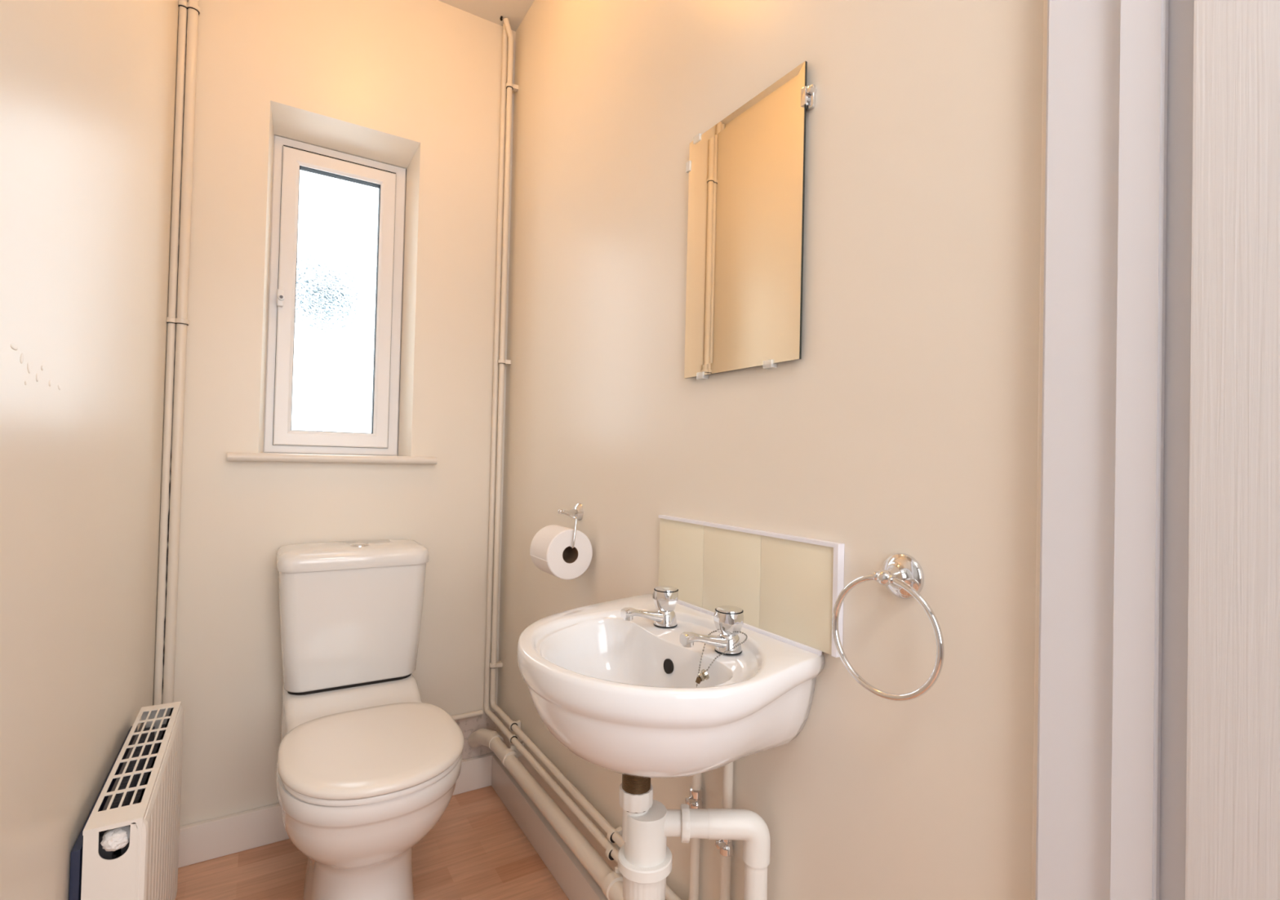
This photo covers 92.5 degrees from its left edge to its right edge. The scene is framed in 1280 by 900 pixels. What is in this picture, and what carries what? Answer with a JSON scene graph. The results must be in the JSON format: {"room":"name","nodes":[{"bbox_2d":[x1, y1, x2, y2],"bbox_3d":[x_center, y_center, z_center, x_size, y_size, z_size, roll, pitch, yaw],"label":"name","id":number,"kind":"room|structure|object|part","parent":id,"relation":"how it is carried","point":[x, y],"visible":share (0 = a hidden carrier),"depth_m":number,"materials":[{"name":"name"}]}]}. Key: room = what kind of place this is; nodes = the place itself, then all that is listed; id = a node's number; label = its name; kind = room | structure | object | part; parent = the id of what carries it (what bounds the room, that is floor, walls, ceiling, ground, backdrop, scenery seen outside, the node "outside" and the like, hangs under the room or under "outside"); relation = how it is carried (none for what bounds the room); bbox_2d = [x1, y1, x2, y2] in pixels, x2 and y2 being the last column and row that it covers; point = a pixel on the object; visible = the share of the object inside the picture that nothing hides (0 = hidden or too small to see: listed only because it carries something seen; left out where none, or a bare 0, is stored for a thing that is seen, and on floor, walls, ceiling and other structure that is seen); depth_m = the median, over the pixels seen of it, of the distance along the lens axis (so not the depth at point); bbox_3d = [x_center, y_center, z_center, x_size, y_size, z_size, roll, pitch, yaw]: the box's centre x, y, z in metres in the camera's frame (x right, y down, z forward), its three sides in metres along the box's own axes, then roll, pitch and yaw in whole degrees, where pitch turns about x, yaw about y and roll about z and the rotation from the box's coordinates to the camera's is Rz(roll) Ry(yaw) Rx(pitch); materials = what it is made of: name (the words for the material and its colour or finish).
{"room":"small toilet room","nodes":[
{"label":"small toilet room","id":0,"kind":"room"},
{"bbox_2d":[0,0,178,899],"bbox_3d":[-0.813,-0.175,0.843,0.101,2.372,1.950,2,-1,-32],"label":"wall","id":1,"kind":"structure","parent":0,"point":[87,87],"depth_m":0.79,"materials":[{"name":"beige paint"}]},
{"bbox_2d":[68,702,183,899],"bbox_3d":[-0.850,0.706,1.030,0.084,0.385,0.476,2,-1,-32],"label":"radiator","id":2,"kind":"object","parent":1,"relation":"attached to","point":[126,847],"visible":1,"depth_m":0.94,"materials":[{"name":"white metal"}]},
{"bbox_3d":[-0.884,0.710,1.015,0.010,0.335,0.445,2,-1,-32],"label":"panel","id":3,"kind":"part","parent":2,"relation":"part of","materials":[{"name":"white metal"}]},
{"bbox_3d":[-0.727,0.709,0.838,0.062,0.379,0.002,2,-1,-32],"label":"panel","id":4,"kind":"part","parent":2,"relation":"part of","materials":[{"name":"white metal"}]},
{"bbox_2d":[82,702,181,835],"bbox_3d":[-0.844,0.516,1.038,0.064,0.006,0.467,2,-1,-32],"label":"grille","id":5,"kind":"object","parent":2,"relation":"attached to","point":[117,821],"depth_m":0.96,"materials":[{"name":"white metal"}]},
{"bbox_3d":[-0.970,0.709,1.232,0.062,0.379,0.002,2,-1,-32],"label":"panel","id":6,"kind":"part","parent":2,"relation":"part of","materials":[{"name":"white metal"}]},
{"bbox_3d":[-0.825,0.709,1.050,0.019,0.381,0.467,2,-1,-32],"label":"panel","id":7,"kind":"part","parent":2,"relation":"part of","materials":[{"name":"white metal"}]},
{"bbox_2d":[163,0,515,826],"bbox_3d":[-0.853,-0.161,1.816,1.053,2.372,0.250,2,-1,-32],"label":"wall","id":8,"kind":"structure","parent":0,"point":[414,86],"depth_m":1.67,"materials":[{"name":"beige paint"}]},
{"bbox_2d":[153,0,187,705],"bbox_3d":[-1.137,-0.222,1.483,0.024,2.271,0.024,2,-1,-32],"label":"riser pipe","id":9,"kind":"object","parent":8,"relation":"attached to","point":[182,23],"visible":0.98,"depth_m":1.48,"materials":[{"name":"beige"}]},
{"bbox_2d":[162,0,199,704],"bbox_3d":[-1.120,-0.222,1.493,0.031,2.271,0.031,1,-1,10],"label":"riser pipe","id":10,"kind":"object","parent":8,"relation":"attached to","point":[182,322],"visible":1,"depth_m":1.49,"materials":[{"name":"beige"}]},
{"bbox_2d":[226,453,437,464],"bbox_3d":[-0.844,0.024,1.712,0.509,0.021,0.138,2,-1,-32],"label":"window sill","id":11,"kind":"structure","parent":8,"relation":"attached to","point":[262,457],"depth_m":1.64,"materials":[{"name":"beige"}]},
{"bbox_2d":[263,135,405,456],"bbox_3d":[-0.880,-0.427,1.786,0.347,0.880,0.104,2,-1,-32],"label":"window","id":12,"kind":"structure","parent":8,"relation":"in","point":[290,156],"depth_m":1.76,"materials":[{"name":"white plastic"}]},
{"bbox_2d":[177,752,495,868],"bbox_3d":[-0.811,0.978,1.683,0.850,0.094,0.018,2,-1,-32],"label":"baseboard","id":13,"kind":"structure","parent":8,"relation":"attached to","point":[217,837],"depth_m":1.55,"materials":[{"name":"white"}]},
{"bbox_2d":[451,710,483,720],"bbox_3d":[-0.591,0.804,1.817,0.250,0.016,0.015,2,-1,-32],"label":"pipe","id":14,"kind":"object","parent":8,"relation":"attached to","point":[460,717],"visible":0.34,"depth_m":1.85,"materials":[{"name":"beige plastic"}]},
{"bbox_2d":[175,786,568,899],"bbox_3d":[0.047,1.050,0.431,3.100,0.050,3.550,2,-1,-32],"label":"floor","id":15,"kind":"structure","parent":0,"point":[477,850],"depth_m":1.50,"materials":[{"name":"brown wood"}]},
{"bbox_2d":[275,539,464,899],"bbox_3d":[-0.625,0.635,1.389,0.353,0.779,0.691,2,-1,-32],"label":"toilet","id":16,"kind":"object","parent":15,"relation":"on","point":[366,769],"visible":1,"depth_m":1.33,"materials":[{"name":"white ceramic"}]},
{"bbox_3d":[-0.749,0.275,1.611,0.353,0.048,0.184,2,-1,-32],"label":"cistern lid","id":17,"kind":"part","parent":16,"relation":"part of","materials":[{"name":"white ceramic"}]},
{"bbox_3d":[-0.545,0.623,1.259,0.336,0.013,0.377,2,-1,-32],"label":"seat","id":18,"kind":"part","parent":16,"relation":"part of","materials":[{"name":"white plastic"}]},
{"bbox_3d":[-0.544,0.605,1.259,0.344,0.022,0.385,2,-1,-32],"label":"seat lid","id":19,"kind":"part","parent":16,"relation":"part of","materials":[{"name":"white plastic"}]},
{"bbox_2d":[438,0,534,31],"bbox_3d":[0.106,-1.371,0.470,3.100,0.050,3.550,2,-1,-32],"label":"ceiling","id":20,"kind":"structure","parent":0,"point":[491,11],"depth_m":1.85,"materials":[{"name":"white paint"}]},
{"bbox_2d":[496,0,1043,899],"bbox_3d":[-0.002,-0.148,1.342,0.100,2.372,1.950,2,-1,-32],"label":"wall","id":21,"kind":"structure","parent":0,"point":[905,422],"depth_m":0.81,"materials":[{"name":"beige paint"}]},
{"bbox_2d":[467,728,623,899],"bbox_3d":[-0.172,0.861,1.379,0.089,0.095,1.224,2,-1,-32],"label":"pipe","id":22,"kind":"object","parent":21,"relation":"attached to","point":[611,882],"visible":0.96,"depth_m":1.40,"materials":[{"name":"beige plastic"}]},
{"bbox_2d":[491,755,608,899],"bbox_3d":[-0.044,0.989,1.234,0.018,0.094,1.552,2,-1,-32],"label":"baseboard","id":23,"kind":"structure","parent":21,"relation":"attached to","point":[576,883],"depth_m":1.53,"materials":[{"name":"white"}]},
{"bbox_2d":[484,22,620,863],"bbox_3d":[-0.170,-0.260,1.479,0.044,2.149,1.031,2,-1,-32],"label":"pipe","id":24,"kind":"object","parent":21,"relation":"attached to","point":[611,851],"visible":0.98,"depth_m":1.89,"materials":[{"name":"beige"}]},
{"bbox_2d":[558,502,583,548],"bbox_3d":[-0.148,0.172,1.409,0.074,0.094,0.123,2,-1,-32],"label":"toilet roll holder","id":25,"kind":"object","parent":21,"relation":"attached to","point":[577,512],"visible":0.87,"depth_m":1.43,"materials":[{"name":"silver metal"}]},
{"bbox_2d":[529,524,592,580],"bbox_3d":[-0.179,0.231,1.391,0.112,0.111,0.100,2,-1,-32],"label":"toilet roll","id":26,"kind":"object","parent":25,"relation":"hanging from","point":[550,553],"visible":0.98,"depth_m":1.35,"materials":[{"name":"white paper"}]},
{"bbox_3d":[-0.170,0.179,1.387,0.015,0.078,0.108,2,-1,-32],"label":"wire arm","id":27,"kind":"part","parent":25,"relation":"part of","materials":[{"name":"silver metal"}]},
{"bbox_3d":[-0.164,0.146,1.446,0.061,0.043,0.043,2,-1,-32],"label":"wall plate","id":28,"kind":"part","parent":25,"relation":"part of","materials":[{"name":"silver metal"}]},
{"bbox_2d":[489,16,681,899],"bbox_3d":[-0.150,-0.273,1.434,0.061,2.130,1.094,2,-1,-32],"label":"pipe","id":29,"kind":"object","parent":21,"relation":"attached to","point":[614,836],"visible":1,"depth_m":1.88,"materials":[{"name":"beige"}]},
{"bbox_2d":[516,594,824,778],"bbox_3d":[-0.006,0.346,0.900,0.338,0.170,0.442,2,-1,-32],"label":"basin","id":30,"kind":"object","parent":21,"relation":"attached to","point":[623,697],"visible":0.93,"depth_m":0.78,"materials":[{"name":"white ceramic"}]},
{"bbox_2d":[620,586,678,628],"bbox_3d":[0.017,0.252,0.976,0.101,0.060,0.042,2,-1,-32],"label":"tap","id":31,"kind":"object","parent":30,"relation":"on","point":[665,598],"visible":1,"depth_m":0.97,"materials":[{"name":"silver metal"}]},
{"bbox_3d":[0.006,0.263,0.968,0.075,0.032,0.025,2,-1,-32],"label":"spout","id":32,"kind":"part","parent":31,"relation":"part of","materials":[{"name":"silver metal"}]},
{"bbox_3d":[0.042,0.242,0.991,0.043,0.032,0.042,2,-1,-32],"label":"handle","id":33,"kind":"part","parent":31,"relation":"part of","materials":[{"name":"silver metal"}]},
{"bbox_2d":[653,624,677,628],"bbox_3d":[0.041,0.282,0.990,0.038,0.001,0.038,2,-1,-32],"label":"washer","id":34,"kind":"object","parent":31,"relation":"in","point":[666,626],"depth_m":0.97,"materials":[{"name":"black"}]},
{"bbox_2d":[617,774,770,899],"bbox_3d":[0.074,0.628,0.862,0.215,0.398,0.077,1,-1,6],"label":"trap","id":35,"kind":"object","parent":30,"relation":"attached to","point":[644,859],"visible":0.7,"depth_m":0.85,"materials":[{"name":"white plastic"}]},
{"bbox_2d":[622,875,666,899],"bbox_3d":[0.006,0.621,0.869,0.063,0.064,0.063,2,-1,-32],"label":"cup","id":36,"kind":"object","parent":35,"relation":"on","point":[634,887],"depth_m":0.84,"materials":[{"name":"white plastic"}]},
{"bbox_2d":[663,804,689,843],"bbox_3d":[0.049,0.530,0.870,0.060,0.047,0.058,2,-1,-32],"label":"outlet","id":37,"kind":"object","parent":35,"relation":"attached to","point":[676,822],"depth_m":0.86,"materials":[{"name":"white plastic"}]},
{"bbox_2d":[679,605,743,655],"bbox_3d":[0.100,0.252,0.848,0.101,0.060,0.042,2,-1,-32],"label":"tap","id":38,"kind":"object","parent":30,"relation":"attached to","point":[728,620],"visible":1,"depth_m":0.84,"materials":[{"name":"silver metal"}]},
{"bbox_3d":[0.089,0.263,0.840,0.075,0.032,0.025,2,-1,-32],"label":"spout","id":39,"kind":"part","parent":38,"relation":"part of","materials":[{"name":"silver metal"}]},
{"bbox_2d":[695,631,747,688],"bbox_3d":[0.106,0.296,0.850,0.094,0.077,0.050,2,-1,-32],"label":"chain","id":40,"kind":"object","parent":38,"relation":"hanging from","point":[702,676],"visible":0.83,"depth_m":0.82,"materials":[{"name":"silver metal"}]},
{"bbox_3d":[0.125,0.242,0.863,0.043,0.032,0.042,2,-1,-32],"label":"handle","id":41,"kind":"part","parent":38,"relation":"part of","materials":[{"name":"silver metal"}]},
{"bbox_2d":[715,649,742,655],"bbox_3d":[0.124,0.282,0.861,0.038,0.001,0.038,2,-1,-32],"label":"washer","id":42,"kind":"object","parent":38,"relation":"in","point":[733,652],"depth_m":0.85,"materials":[{"name":"black"}]},
{"bbox_2d":[685,773,702,899],"bbox_3d":[0.091,0.581,1.024,0.030,0.410,0.023,2,-1,-32],"label":"supply pipe","id":43,"kind":"object","parent":21,"relation":"attached to","point":[694,801],"visible":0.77,"depth_m":1.02,"materials":[{"name":"beige"}]},
{"bbox_2d":[715,762,733,899],"bbox_3d":[0.133,0.581,0.956,0.030,0.410,0.023,2,-1,-32],"label":"supply pipe","id":44,"kind":"object","parent":21,"relation":"attached to","point":[726,848],"visible":0.58,"depth_m":0.95,"materials":[{"name":"beige"}]},
{"bbox_2d":[684,61,817,380],"bbox_3d":[0.161,-0.338,0.979,0.014,0.433,0.294,2,-1,-32],"label":"wall mirror","id":45,"kind":"object","parent":21,"relation":"attached to","point":[746,188],"visible":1,"depth_m":0.95,"materials":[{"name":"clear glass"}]},
{"bbox_2d":[658,515,844,657],"bbox_3d":[0.148,0.195,0.970,0.012,0.146,0.421,2,-1,-32],"label":"backsplash","id":46,"kind":"structure","parent":21,"relation":"attached to","point":[787,586],"depth_m":0.91,"materials":[{"name":"beige tile"}]},
{"bbox_2d":[831,553,944,701],"bbox_3d":[0.290,0.203,0.711,0.042,0.164,0.141,2,-1,-32],"label":"towel ring","id":47,"kind":"object","parent":21,"relation":"attached to","point":[901,574],"visible":1,"depth_m":0.70,"materials":[{"name":"silver metal"}]},
{"bbox_3d":[0.298,0.148,0.714,0.028,0.053,0.053,2,-1,-32],"label":"wall plate","id":48,"kind":"part","parent":47,"relation":"part of","materials":[{"name":"silver metal"}]},
{"bbox_2d":[1031,0,1047,899],"bbox_3d":[0.392,-0.149,0.594,0.011,2.370,0.012,2,-1,-32],"label":"trim","id":49,"kind":"structure","parent":21,"relation":"attached to","point":[1045,2],"depth_m":0.59,"materials":[{"name":"beige"}]},
{"bbox_3d":[-0.369,-0.177,0.030,1.900,2.372,0.100,2,-1,-32],"label":"wall","id":50,"kind":"structure","parent":0,"visible":0},
{"bbox_2d":[1035,0,1194,899],"bbox_3d":[0.432,-0.149,0.538,0.042,2.370,0.126,2,-1,-32],"label":"trim","id":51,"kind":"structure","parent":50,"relation":"attached to","point":[1074,714],"depth_m":0.54,"materials":[{"name":"white"}]},
{"bbox_2d":[1108,0,1168,899],"bbox_3d":[0.418,-0.150,0.512,0.010,2.370,0.032,2,-1,-32],"label":"trim","id":52,"kind":"structure","parent":50,"relation":"attached to","point":[1134,863],"depth_m":0.51,"materials":[{"name":"white"}]},
{"bbox_2d":[1185,0,1279,899],"bbox_3d":[0.633,-0.146,0.148,0.024,2.342,0.770,2,-1,-32],"label":"door","id":53,"kind":"structure","parent":50,"relation":"in","point":[1233,772],"depth_m":0.44,"materials":[{"name":"white paint"}]},
{"label":"outside","id":54,"kind":"structure","parent":0,"visible":0},
{"bbox_2d":[294,248,369,431],"bbox_3d":[-2.261,-0.186,4.329,0.611,2.436,0.598,2,-1,-32],"label":"tree","id":55,"kind":"object","parent":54,"point":[323,290],"visible":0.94,"depth_m":4.28,"materials":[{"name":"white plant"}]}
]}

